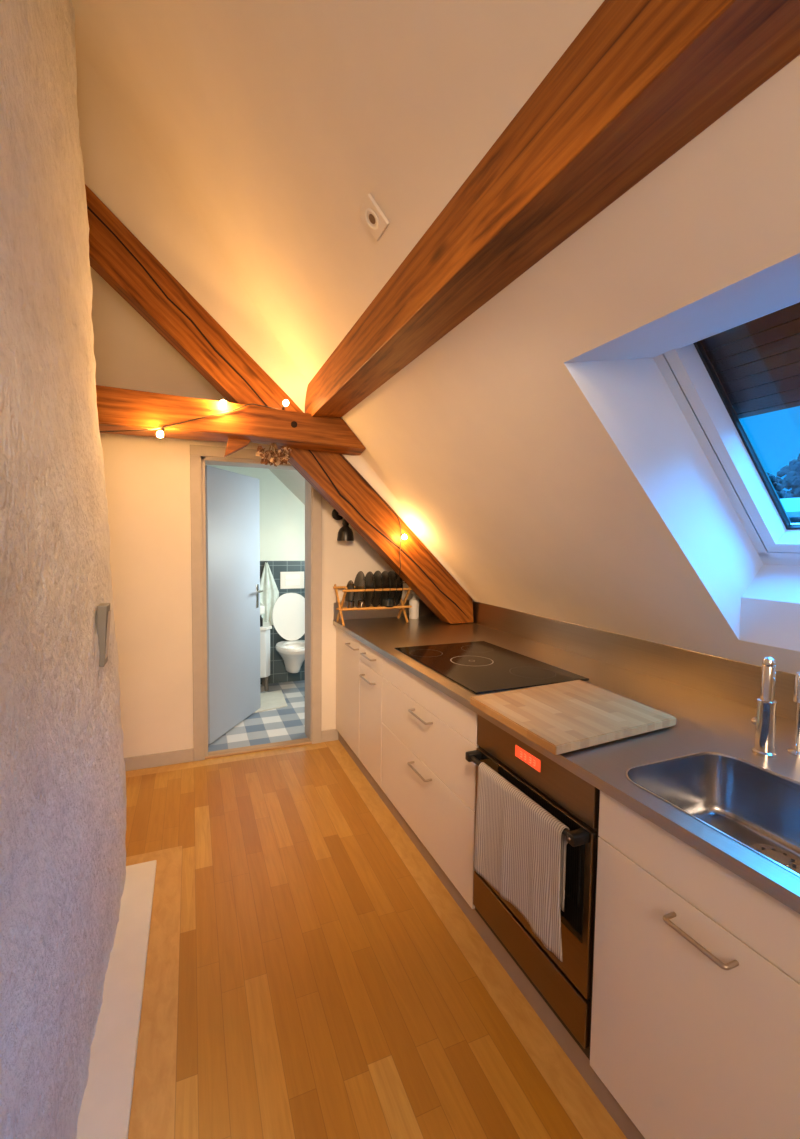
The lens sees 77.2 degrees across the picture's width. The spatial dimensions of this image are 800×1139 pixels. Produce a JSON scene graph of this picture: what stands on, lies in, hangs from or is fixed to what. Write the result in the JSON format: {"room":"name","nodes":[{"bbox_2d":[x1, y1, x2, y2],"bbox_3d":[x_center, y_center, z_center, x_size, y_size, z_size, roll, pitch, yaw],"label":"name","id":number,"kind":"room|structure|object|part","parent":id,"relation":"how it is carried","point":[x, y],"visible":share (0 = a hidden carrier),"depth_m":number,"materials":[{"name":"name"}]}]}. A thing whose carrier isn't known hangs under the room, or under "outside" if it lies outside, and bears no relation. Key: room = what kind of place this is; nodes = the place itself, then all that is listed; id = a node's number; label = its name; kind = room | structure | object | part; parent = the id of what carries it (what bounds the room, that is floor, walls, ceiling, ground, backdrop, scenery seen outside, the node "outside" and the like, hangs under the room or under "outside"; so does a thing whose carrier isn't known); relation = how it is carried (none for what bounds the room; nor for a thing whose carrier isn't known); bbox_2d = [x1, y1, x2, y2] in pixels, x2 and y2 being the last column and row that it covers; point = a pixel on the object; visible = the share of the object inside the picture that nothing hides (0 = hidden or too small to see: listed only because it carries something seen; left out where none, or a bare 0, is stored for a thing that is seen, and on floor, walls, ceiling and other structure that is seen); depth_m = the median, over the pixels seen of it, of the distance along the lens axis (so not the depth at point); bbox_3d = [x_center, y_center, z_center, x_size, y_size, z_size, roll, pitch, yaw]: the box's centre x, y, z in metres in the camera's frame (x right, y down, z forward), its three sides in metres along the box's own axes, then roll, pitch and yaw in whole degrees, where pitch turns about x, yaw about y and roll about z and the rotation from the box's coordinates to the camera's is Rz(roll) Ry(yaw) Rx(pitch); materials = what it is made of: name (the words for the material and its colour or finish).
{"room":"attic kitchen","nodes":[
{"label":"attic kitchen","id":0,"kind":"room"},
{"bbox_2d":[0,0,126,1138],"bbox_3d":[-0.669,-0.364,-0.218,0.849,3.740,4.757,-1,4,-23],"label":"wall","id":1,"kind":"structure","parent":0,"point":[63,799],"depth_m":1.21,"materials":[{"name":"grey paint"}]},
{"bbox_2d":[97,603,110,666],"bbox_3d":[-1.041,0.229,1.766,0.036,0.213,0.085,-1,4,-23],"label":"switch box","id":2,"kind":"object","parent":1,"relation":"attached to","point":[103,609],"visible":1,"depth_m":1.73,"materials":[{"name":"grey plastic"}]},
{"bbox_2d":[90,266,419,757],"bbox_3d":[-1.242,-0.956,3.381,3.530,4.468,0.200,-1,4,-23],"label":"wall","id":3,"kind":"structure","parent":0,"point":[147,479],"depth_m":3.20,"materials":[{"name":"paint"}]},
{"bbox_2d":[124,748,193,770],"bbox_3d":[-2.119,1.249,3.045,1.599,0.085,0.014,-1,4,-23],"label":"baseboard","id":4,"kind":"structure","parent":3,"relation":"attached to","point":[187,755],"depth_m":3.27,"materials":[{"name":"grey paint"}]},
{"bbox_2d":[190,444,321,760],"bbox_3d":[-1.140,0.206,3.872,0.867,2.091,0.921,-1,4,-23],"label":"door","id":5,"kind":"structure","parent":3,"relation":"in","point":[225,505],"depth_m":3.65,"materials":[{"name":"grey paint"}]},
{"bbox_3d":[-1.246,0.229,4.224,0.162,0.200,0.132,1,4,10],"label":"handle","id":6,"kind":"part","parent":5,"relation":"part of","materials":[{"name":"metal"}]},
{"bbox_2d":[321,729,337,741],"bbox_3d":[-0.520,1.228,3.711,0.128,0.085,0.014,-1,4,-23],"label":"baseboard","id":7,"kind":"structure","parent":3,"relation":"attached to","point":[332,734],"depth_m":3.70,"materials":[{"name":"grey paint"}]},
{"bbox_2d":[332,509,353,540],"bbox_3d":[-0.403,-0.324,3.584,0.140,0.237,0.147,-1,4,-23],"label":"wall lamp","id":8,"kind":"object","parent":3,"relation":"attached to","point":[345,533],"visible":0.86,"depth_m":3.55,"materials":[{"name":"black metal"}]},
{"bbox_3d":[-0.389,-0.283,3.578,0.120,0.155,0.120,-1,4,-23],"label":"lamp shade","id":9,"kind":"part","parent":8,"relation":"part of","materials":[{"name":"black metal"}]},
{"bbox_2d":[334,599,434,619],"bbox_3d":[-0.054,0.302,3.845,0.936,0.130,0.006,-1,4,-23],"label":"backsplash","id":10,"kind":"structure","parent":3,"relation":"attached to","point":[424,610],"depth_m":3.80,"materials":[{"name":"silver metal"}]},
{"bbox_2d":[208,465,304,560],"bbox_3d":[-1.337,-0.558,5.078,2.450,3.463,0.050,-1,4,-23],"label":"wall","id":11,"kind":"structure","parent":0,"point":[282,514],"depth_m":5.09,"materials":[{"name":"paint"}]},
{"bbox_2d":[260,603,264,614],"bbox_3d":[-1.477,0.380,4.868,0.288,0.083,0.317,-1,4,-23],"label":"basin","id":12,"kind":"object","parent":11,"relation":"attached to","point":[262,607],"visible":0.27,"depth_m":4.79,"materials":[{"name":"white ceramic"}]},
{"bbox_2d":[260,561,304,683],"bbox_3d":[-1.338,0.543,5.116,2.350,1.262,0.012,-1,4,-23],"label":"wall tiles","id":13,"kind":"object","parent":11,"relation":"attached to","point":[278,674],"depth_m":5.16,"materials":[{"name":"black tile"}]},
{"bbox_2d":[272,593,304,672],"bbox_3d":[-1.038,0.645,4.958,0.392,0.785,0.523,-1,4,-23],"label":"toilet","id":14,"kind":"object","parent":11,"relation":"attached to","point":[288,612],"visible":0.8,"depth_m":5.08,"materials":[{"name":"white ceramic"}]},
{"bbox_3d":[-1.107,0.481,5.119,0.392,0.480,0.093,-1,4,-23],"label":"lid","id":15,"kind":"part","parent":14,"relation":"part of","materials":[{"name":"white plastic"}]},
{"bbox_3d":[-1.043,0.898,4.977,0.372,0.277,0.516,-1,4,-23],"label":"bowl","id":16,"kind":"part","parent":14,"relation":"part of","materials":[{"name":"white ceramic"}]},
{"bbox_3d":[-1.026,0.748,4.932,0.380,0.022,0.453,-1,4,-23],"label":"seat","id":17,"kind":"part","parent":14,"relation":"part of","materials":[{"name":"white plastic"}]},
{"bbox_2d":[280,572,303,588],"bbox_3d":[-1.111,0.110,5.167,0.244,0.175,0.016,-1,4,-23],"label":"flush plate","id":18,"kind":"object","parent":11,"relation":"attached to","point":[288,580],"visible":1,"depth_m":5.16,"materials":[{"name":"white plastic"}]},
{"bbox_3d":[-1.345,-0.068,5.039,0.028,0.028,0.050,-1,4,-23],"label":"towel hook","id":19,"kind":"object","parent":11,"relation":"attached to","visible":0},
{"bbox_2d":[260,562,278,624],"bbox_3d":[-1.330,0.247,5.053,0.223,0.641,0.045,-1,4,-26],"label":"bath towel","id":20,"kind":"object","parent":19,"relation":"hanging from","point":[270,594],"visible":0.82,"depth_m":5.04,"materials":[{"name":"white fabric"}]},
{"bbox_2d":[75,43,481,602],"bbox_3d":[-0.898,-1.584,2.562,3.550,3.836,0.604,-1,4,-23],"label":"wall","id":21,"kind":"structure","parent":0,"point":[119,166],"depth_m":2.60,"materials":[{"name":"paint"}]},
{"bbox_2d":[99,198,474,601],"bbox_3d":[-1.470,-1.454,3.823,3.660,3.425,2.148,-1,4,-23],"label":"ceiling","id":22,"kind":"structure","parent":0,"point":[293,480],"depth_m":4.75,"materials":[{"name":"paint"}]},
{"bbox_2d":[125,680,626,1138],"bbox_3d":[-0.425,1.436,1.519,3.550,0.060,7.550,-1,4,-23],"label":"floor","id":23,"kind":"structure","parent":0,"point":[310,974],"depth_m":1.71,"materials":[{"name":"brown wood"}]},
{"bbox_2d":[76,860,156,1138],"bbox_3d":[-0.460,1.478,0.157,0.437,0.022,4.462,-1,4,-23],"label":"baseboard","id":24,"kind":"structure","parent":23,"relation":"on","point":[105,1110],"depth_m":1.52,"materials":[{"name":"paint"}]},
{"bbox_2d":[260,622,271,690],"bbox_3d":[-1.457,0.864,4.897,0.375,0.645,0.336,-1,4,-23],"label":"vanity cabinet","id":25,"kind":"object","parent":23,"relation":"on","point":[265,629],"visible":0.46,"depth_m":4.81,"materials":[{"name":"white paint"}]},
{"bbox_2d":[260,615,262,626],"bbox_3d":[-1.347,0.493,4.823,0.052,0.106,0.052,-1,4,-23],"label":"toiletry bottle","id":26,"kind":"object","parent":25,"relation":"on","point":[261,618],"visible":0.52,"depth_m":4.81,"materials":[{"name":"black plastic"}]},
{"bbox_3d":[-1.418,0.814,4.742,0.270,0.435,0.011,-1,4,-23],"label":"door","id":27,"kind":"part","parent":25,"relation":"part of","materials":[{"name":"white paint"}]},
{"bbox_3d":[-1.307,1.111,4.902,0.036,0.155,0.036,-1,4,-23],"label":"leg","id":28,"kind":"part","parent":25,"relation":"part of","materials":[{"name":"grey plastic"}]},
{"bbox_2d":[254,690,286,712],"bbox_3d":[-1.237,1.203,4.569,0.399,0.012,0.579,-1,4,-23],"label":"bath mat","id":29,"kind":"object","parent":23,"relation":"on","point":[271,700],"visible":0.56,"depth_m":4.56,"materials":[{"name":"white fabric"}]},
{"bbox_2d":[336,627,359,758],"bbox_3d":[0.038,0.805,3.616,0.954,0.779,0.557,-1,4,-23],"label":"base cabinet","id":30,"kind":"object","parent":23,"relation":"on","point":[347,646],"visible":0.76,"depth_m":3.41,"materials":[{"name":"laminate"}]},
{"bbox_2d":[359,641,382,787],"bbox_3d":[0.224,0.835,3.171,0.954,0.779,0.400,-1,4,-23],"label":"base cabinet","id":31,"kind":"object","parent":23,"relation":"on","point":[370,703],"visible":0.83,"depth_m":2.98,"materials":[{"name":"laminate"}]},
{"bbox_3d":[-0.197,0.654,2.985,0.039,0.010,0.210,-1,4,-23],"label":"handle","id":32,"kind":"part","parent":31,"relation":"part of","materials":[{"name":"metal"}]},
{"bbox_3d":[-0.191,0.517,2.967,0.039,0.010,0.195,-1,4,-23],"label":"handle","id":33,"kind":"part","parent":31,"relation":"part of","materials":[{"name":"metal"}]},
{"bbox_3d":[-0.168,0.519,2.987,0.019,0.136,0.399,-1,4,-23],"label":"drawer","id":34,"kind":"part","parent":31,"relation":"part of","materials":[{"name":"white wood"}]},
{"bbox_2d":[381,656,478,908],"bbox_3d":[0.494,0.878,2.523,0.954,0.779,0.999,-1,4,-23],"label":"base cabinet","id":35,"kind":"object","parent":23,"relation":"on","point":[427,734],"visible":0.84,"depth_m":2.22,"materials":[{"name":"laminate"}]},
{"bbox_3d":[0.087,0.931,2.313,0.039,0.010,0.200,-1,4,-23],"label":"handle","id":36,"kind":"part","parent":35,"relation":"part of","materials":[{"name":"metal"}]},
{"bbox_3d":[0.090,0.674,2.297,0.039,0.010,0.200,-1,4,-23],"label":"handle","id":37,"kind":"part","parent":35,"relation":"part of","materials":[{"name":"metal"}]},
{"bbox_3d":[0.102,0.562,2.338,0.019,0.136,0.998,-1,4,-23],"label":"panel","id":38,"kind":"part","parent":35,"relation":"part of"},
{"bbox_3d":[0.100,0.761,2.351,0.019,0.256,0.998,-1,4,-23],"label":"drawer","id":39,"kind":"part","parent":35,"relation":"part of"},
{"bbox_2d":[333,599,799,913],"bbox_3d":[0.561,0.401,2.374,0.946,0.187,3.202,-1,4,-23],"label":"countertop","id":40,"kind":"structure","parent":35,"relation":"on","point":[712,700],"depth_m":1.91,"materials":[{"name":"silver metal"}]},
{"bbox_2d":[85,184,472,623],"bbox_3d":[-0.899,-1.121,3.003,3.076,3.042,0.164,-1,4,-23],"label":"rafter","id":41,"kind":"object","parent":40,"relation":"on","point":[115,253],"visible":0.83,"depth_m":2.92,"materials":[{"name":"brown wood"}]},
{"bbox_2d":[333,584,411,626],"bbox_3d":[-0.200,0.245,3.602,0.509,0.272,0.253,-1,4,-23],"label":"dish rack","id":42,"kind":"object","parent":40,"relation":"on","point":[341,608],"visible":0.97,"depth_m":3.52,"materials":[{"name":"brown wood"}]},
{"bbox_3d":[-0.417,0.248,3.512,0.026,0.272,0.252,-1,4,-23],"label":"cross frame","id":43,"kind":"part","parent":42,"relation":"part of","materials":[{"name":"brown wood"}]},
{"bbox_3d":[-0.243,0.128,3.702,0.509,0.016,0.017,-1,4,-23],"label":"rail","id":44,"kind":"part","parent":42,"relation":"part of","materials":[{"name":"brown wood"}]},
{"bbox_2d":[345,580,354,605],"bbox_3d":[-0.349,0.174,3.535,0.038,0.199,0.200,-1,4,-23],"label":"dinner plate","id":45,"kind":"object","parent":42,"relation":"in","point":[349,596],"visible":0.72,"depth_m":3.57,"materials":[{"name":"black ceramic"}]},
{"bbox_2d":[347,601,353,607],"bbox_3d":[-0.341,0.242,3.440,0.053,0.050,0.053,-1,4,-23],"label":"cup","id":46,"kind":"object","parent":42,"relation":"in","point":[350,604],"visible":0.97,"depth_m":3.42,"materials":[{"name":"ceramic"}]},
{"bbox_2d":[354,571,365,607],"bbox_3d":[-0.284,0.141,3.560,0.043,0.263,0.264,-1,4,-23],"label":"dinner plate","id":47,"kind":"object","parent":42,"relation":"in","point":[359,583],"visible":0.87,"depth_m":3.59,"materials":[{"name":"grey ceramic"}]},
{"bbox_2d":[358,600,364,607],"bbox_3d":[-0.267,0.241,3.471,0.053,0.050,0.053,-1,4,-23],"label":"cup","id":48,"kind":"object","parent":42,"relation":"in","point":[361,604],"visible":0.99,"depth_m":3.45,"materials":[{"name":"ceramic"}]},
{"bbox_2d":[364,571,374,606],"bbox_3d":[-0.220,0.143,3.587,0.043,0.259,0.260,-1,4,-23],"label":"dinner plate","id":49,"kind":"object","parent":42,"relation":"in","point":[369,578],"visible":0.77,"depth_m":3.60,"materials":[{"name":"black ceramic"}]},
{"bbox_3d":[-0.155,0.269,3.495,0.509,0.016,0.017,-1,4,-23],"label":"rail","id":50,"kind":"part","parent":42,"relation":"part of","materials":[{"name":"brown wood"}]},
{"bbox_3d":[-0.154,0.142,3.489,0.509,0.016,0.017,-1,4,-23],"label":"rail","id":51,"kind":"part","parent":42,"relation":"part of","materials":[{"name":"brown wood"}]},
{"bbox_2d":[372,570,382,606],"bbox_3d":[-0.164,0.139,3.610,0.043,0.265,0.266,-1,4,-23],"label":"dinner plate","id":52,"kind":"object","parent":42,"relation":"in","point":[378,577],"visible":0.77,"depth_m":3.61,"materials":[{"name":"black ceramic"}]},
{"bbox_2d":[379,571,390,606],"bbox_3d":[-0.114,0.140,3.631,0.043,0.261,0.262,-1,4,-23],"label":"dinner plate","id":53,"kind":"object","parent":42,"relation":"in","point":[386,578],"visible":0.58,"depth_m":3.62,"materials":[{"name":"black ceramic"}]},
{"bbox_2d":[380,598,395,606],"bbox_3d":[-0.085,0.236,3.554,0.112,0.055,0.112,-1,4,-23],"label":"bowl","id":54,"kind":"object","parent":42,"relation":"in","point":[384,603],"visible":0.97,"depth_m":3.51,"materials":[{"name":"black ceramic"}]},
{"bbox_2d":[388,571,396,599],"bbox_3d":[-0.067,0.140,3.651,0.043,0.261,0.262,-1,4,-23],"label":"dinner plate","id":55,"kind":"object","parent":42,"relation":"in","point":[392,575],"visible":0.52,"depth_m":3.63,"materials":[{"name":"black ceramic"}]},
{"bbox_2d":[394,572,402,605],"bbox_3d":[-0.026,0.141,3.668,0.043,0.257,0.258,-1,4,-23],"label":"dinner plate","id":56,"kind":"object","parent":42,"relation":"in","point":[399,585],"visible":0.45,"depth_m":3.63,"materials":[{"name":"black ceramic"}]},
{"bbox_3d":[0.021,0.243,3.694,0.026,0.272,0.252,-1,4,-23],"label":"cross frame","id":57,"kind":"part","parent":42,"relation":"part of","materials":[{"name":"brown wood"}]},
{"bbox_2d":[409,590,418,618],"bbox_3d":[0.107,0.264,3.792,0.079,0.214,0.084,-1,4,-23],"label":"pump bottle","id":58,"kind":"object","parent":40,"relation":"on","point":[414,610],"visible":0.88,"depth_m":3.77,"materials":[{"name":"white plastic"}]},
{"bbox_2d":[395,641,588,693],"bbox_3d":[0.397,0.454,2.462,0.570,0.005,0.855,-1,4,-23],"label":"cooktop","id":59,"kind":"object","parent":40,"relation":"in","point":[478,666],"visible":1,"depth_m":2.35,"materials":[{"name":"black glass"}]},
{"bbox_2d":[470,680,675,754],"bbox_3d":[0.585,0.487,1.724,0.543,0.034,0.502,-1,4,-23],"label":"cutting board","id":60,"kind":"object","parent":40,"relation":"on","point":[564,717],"visible":1,"depth_m":1.64,"materials":[{"name":"brown wood"}]},
{"bbox_2d":[473,602,796,720],"bbox_3d":[0.994,0.381,2.553,0.010,0.158,3.202,-1,4,-23],"label":"backsplash","id":61,"kind":"structure","parent":40,"relation":"on","point":[738,682],"depth_m":2.23,"materials":[{"name":"silver metal"}]},
{"bbox_2d":[626,752,799,875],"bbox_3d":[0.852,0.630,1.121,0.402,0.174,0.589,-1,4,-23],"label":"sink","id":62,"kind":"object","parent":40,"relation":"in","point":[755,806],"visible":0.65,"depth_m":1.37,"materials":[{"name":"silver metal"}]},
{"bbox_2d":[751,656,776,757],"bbox_3d":[1.044,0.387,1.428,0.058,0.282,0.062,-1,4,-23],"label":"tap","id":63,"kind":"object","parent":40,"relation":"on","point":[764,722],"visible":1,"depth_m":1.41,"materials":[{"name":"metal"}]},
{"bbox_2d":[787,671,799,756],"bbox_3d":[1.143,0.413,1.381,0.048,0.238,0.146,1,4,0],"label":"valve","id":64,"kind":"object","parent":40,"relation":"on","point":[796,691],"visible":1,"depth_m":1.43,"materials":[{"name":"metal"}]},
{"bbox_3d":[1.143,0.449,1.433,0.048,0.160,0.048,-1,4,-23],"label":"stem","id":65,"kind":"part","parent":64,"relation":"part of","materials":[{"name":"metal"}]},
{"bbox_2d":[338,732,644,1138],"bbox_3d":[0.156,1.324,2.281,0.016,0.086,3.171,-1,4,-23],"label":"toe kick","id":66,"kind":"object","parent":23,"relation":"on","point":[561,1035],"visible":0.56,"depth_m":1.65,"materials":[{"name":"laminate"}]},
{"bbox_2d":[590,790,799,1138],"bbox_3d":[1.036,0.964,1.225,0.954,0.779,0.600,-1,4,-23],"label":"base cabinet","id":67,"kind":"object","parent":23,"relation":"on","point":[695,1017],"visible":0.93,"depth_m":1.07,"materials":[{"name":"laminate"}]},
{"bbox_3d":[0.644,0.648,1.039,0.019,0.136,0.597,-1,4,-23],"label":"panel","id":68,"kind":"part","parent":67,"relation":"part of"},
{"bbox_3d":[0.616,0.766,1.038,0.039,0.010,0.147,-1,4,-23],"label":"handle","id":69,"kind":"part","parent":67,"relation":"part of","materials":[{"name":"metal"}]},
{"bbox_2d":[72,0,799,673],"bbox_3d":[0.034,-1.462,0.327,3.550,3.884,5.355,-1,4,-23],"label":"ceiling","id":70,"kind":"structure","parent":0,"point":[275,122],"depth_m":1.62,"materials":[{"name":"paint"}]},
{"bbox_2d":[358,193,388,240],"bbox_3d":[-0.084,-1.110,1.582,0.073,0.077,0.098,-1,4,-23],"label":"socket","id":71,"kind":"object","parent":70,"relation":"attached to","point":[369,212],"visible":1,"depth_m":1.57,"materials":[{"name":"paint"}]},
{"bbox_2d":[305,0,799,417],"bbox_3d":[0.529,-0.836,0.624,0.179,0.215,5.345,-1,4,-23],"label":"rafter","id":72,"kind":"structure","parent":70,"relation":"attached to","point":[641,79],"depth_m":0.96,"materials":[{"name":"brown wood"}]},
{"bbox_2d":[96,385,365,457],"bbox_3d":[-1.275,-0.790,2.708,2.248,0.306,0.274,-1,4,-23],"label":"tie beam","id":73,"kind":"structure","parent":72,"relation":"attached to","point":[118,409],"depth_m":2.72,"materials":[{"name":"brown wood"}]},
{"bbox_2d":[100,403,275,437],"label":"string lights","id":74,"kind":"object","parent":73,"relation":"hanging from","point":[160,433],"depth_m":2.59,"materials":[{"name":"rubber"}]},
{"bbox_2d":[157,428,164,437],"bbox_3d":[-1.224,-0.701,2.562,0.037,0.054,0.044,-1,4,-23],"label":"bulb","id":75,"kind":"object","parent":74,"relation":"attached to","point":[160,433],"depth_m":2.55,"materials":[{"name":"glass"}]},
{"bbox_2d":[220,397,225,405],"label":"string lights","id":76,"kind":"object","parent":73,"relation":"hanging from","point":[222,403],"depth_m":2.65,"materials":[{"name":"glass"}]},
{"bbox_2d":[220,397,225,405],"bbox_3d":[-0.941,-0.893,2.667,0.034,0.052,0.044,-1,4,-23],"label":"bulb","id":77,"kind":"object","parent":76,"relation":"attached to","point":[223,402],"depth_m":2.65,"materials":[{"name":"glass"}]},
{"bbox_2d":[256,443,290,466],"bbox_3d":[-0.740,-0.676,2.945,0.208,0.136,0.117,-1,4,-23],"label":"dried flowers","id":78,"kind":"object","parent":73,"relation":"hanging from","point":[278,457],"visible":1,"depth_m":2.93,"materials":[{"name":"brown plant"}]},
{"bbox_2d":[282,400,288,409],"label":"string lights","id":79,"kind":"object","parent":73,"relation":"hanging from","point":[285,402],"depth_m":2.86,"materials":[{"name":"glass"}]},
{"bbox_2d":[282,400,288,409],"bbox_3d":[-0.660,-0.946,2.881,0.036,0.054,0.053,-1,4,-23],"label":"bulb","id":80,"kind":"object","parent":79,"relation":"attached to","point":[285,402],"depth_m":2.86,"materials":[{"name":"glass"}]},
{"bbox_2d":[340,454,406,582],"label":"string lights","id":81,"kind":"object","parent":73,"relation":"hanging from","point":[404,537],"depth_m":3.30,"materials":[{"name":"rubber"}]},
{"bbox_2d":[564,253,799,651],"bbox_3d":[1.068,-0.180,1.262,0.935,0.923,0.865,-1,4,-23],"label":"skylight recess","id":82,"kind":"structure","parent":70,"relation":"attached to","point":[620,378],"depth_m":1.60,"materials":[{"name":"white paint"}]},
{"bbox_2d":[653,340,799,565],"bbox_3d":[1.211,-0.410,1.286,0.798,0.861,0.888,-1,4,-23],"label":"frame","id":83,"kind":"structure","parent":82,"relation":"in","point":[689,372],"depth_m":1.63,"materials":[{"name":"white paint"}]},
{"bbox_2d":[701,302,799,418],"bbox_3d":[1.250,-0.481,1.296,0.779,0.873,0.905,-1,4,-23],"label":"roller shutter","id":84,"kind":"object","parent":83,"relation":"attached to","point":[756,362],"visible":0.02,"depth_m":1.47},
{"bbox_2d":[465,715,599,1059],"bbox_3d":[0.769,0.928,1.768,0.928,0.778,0.602,-1,4,-23],"label":"oven","id":85,"kind":"object","parent":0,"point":[566,987],"visible":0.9,"depth_m":1.45,"materials":[{"name":"black metal"}]},
{"bbox_2d":[474,762,568,961],"bbox_3d":[0.365,0.879,1.558,0.042,0.383,0.455,-1,4,-23],"label":"kitchen towel","id":86,"kind":"object","parent":85,"relation":"hanging from","point":[520,847],"visible":1,"depth_m":1.52,"materials":[{"name":"grey fabric"}]},
{"bbox_3d":[0.399,1.225,1.635,0.018,0.132,0.588,-1,4,-23],"label":"drawer","id":87,"kind":"part","parent":85,"relation":"part of","materials":[{"name":"brown metal"}]},
{"bbox_3d":[0.403,0.915,1.616,0.018,0.466,0.588,-1,4,-23],"label":"oven door","id":88,"kind":"part","parent":85,"relation":"part of","materials":[{"name":"black glass"}]},
{"bbox_3d":[0.408,0.607,1.598,0.018,0.126,0.588,-1,4,-23],"label":"control panel","id":89,"kind":"part","parent":85,"relation":"part of","materials":[{"name":"brown metal"}]},
{"label":"outside","id":90,"kind":"structure","parent":0,"visible":0},
{"bbox_2d":[780,497,799,522],"bbox_3d":[24.711,1.883,29.166,9.200,12.300,9.300,-1,4,-23],"label":"house","id":91,"kind":"structure","parent":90,"point":[791,506],"depth_m":27.48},
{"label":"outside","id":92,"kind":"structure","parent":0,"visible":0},
{"bbox_2d":[767,472,785,498],"bbox_3d":[32.942,-0.916,45.889,3.292,16.049,3.273,-1,4,-23],"label":"tree","id":93,"kind":"object","parent":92,"point":[781,493],"visible":0.06,"depth_m":44.49,"materials":[{"name":"green plant"}]},
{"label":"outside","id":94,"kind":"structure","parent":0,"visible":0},
{"bbox_2d":[775,465,790,495],"bbox_3d":[43.579,-2.563,56.652,3.177,18.288,3.328,-1,4,-23],"label":"tree","id":95,"kind":"object","parent":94,"point":[783,471],"visible":0.11,"depth_m":55.90,"materials":[{"name":"green plant"}]},
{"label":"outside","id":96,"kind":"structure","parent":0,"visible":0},
{"bbox_2d":[782,454,799,497],"bbox_3d":[33.497,-1.241,41.733,3.266,17.220,3.356,1,4,0],"label":"tree","id":97,"kind":"object","parent":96,"point":[792,479],"visible":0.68,"depth_m":41.06,"materials":[{"name":"green plant"}]}
]}

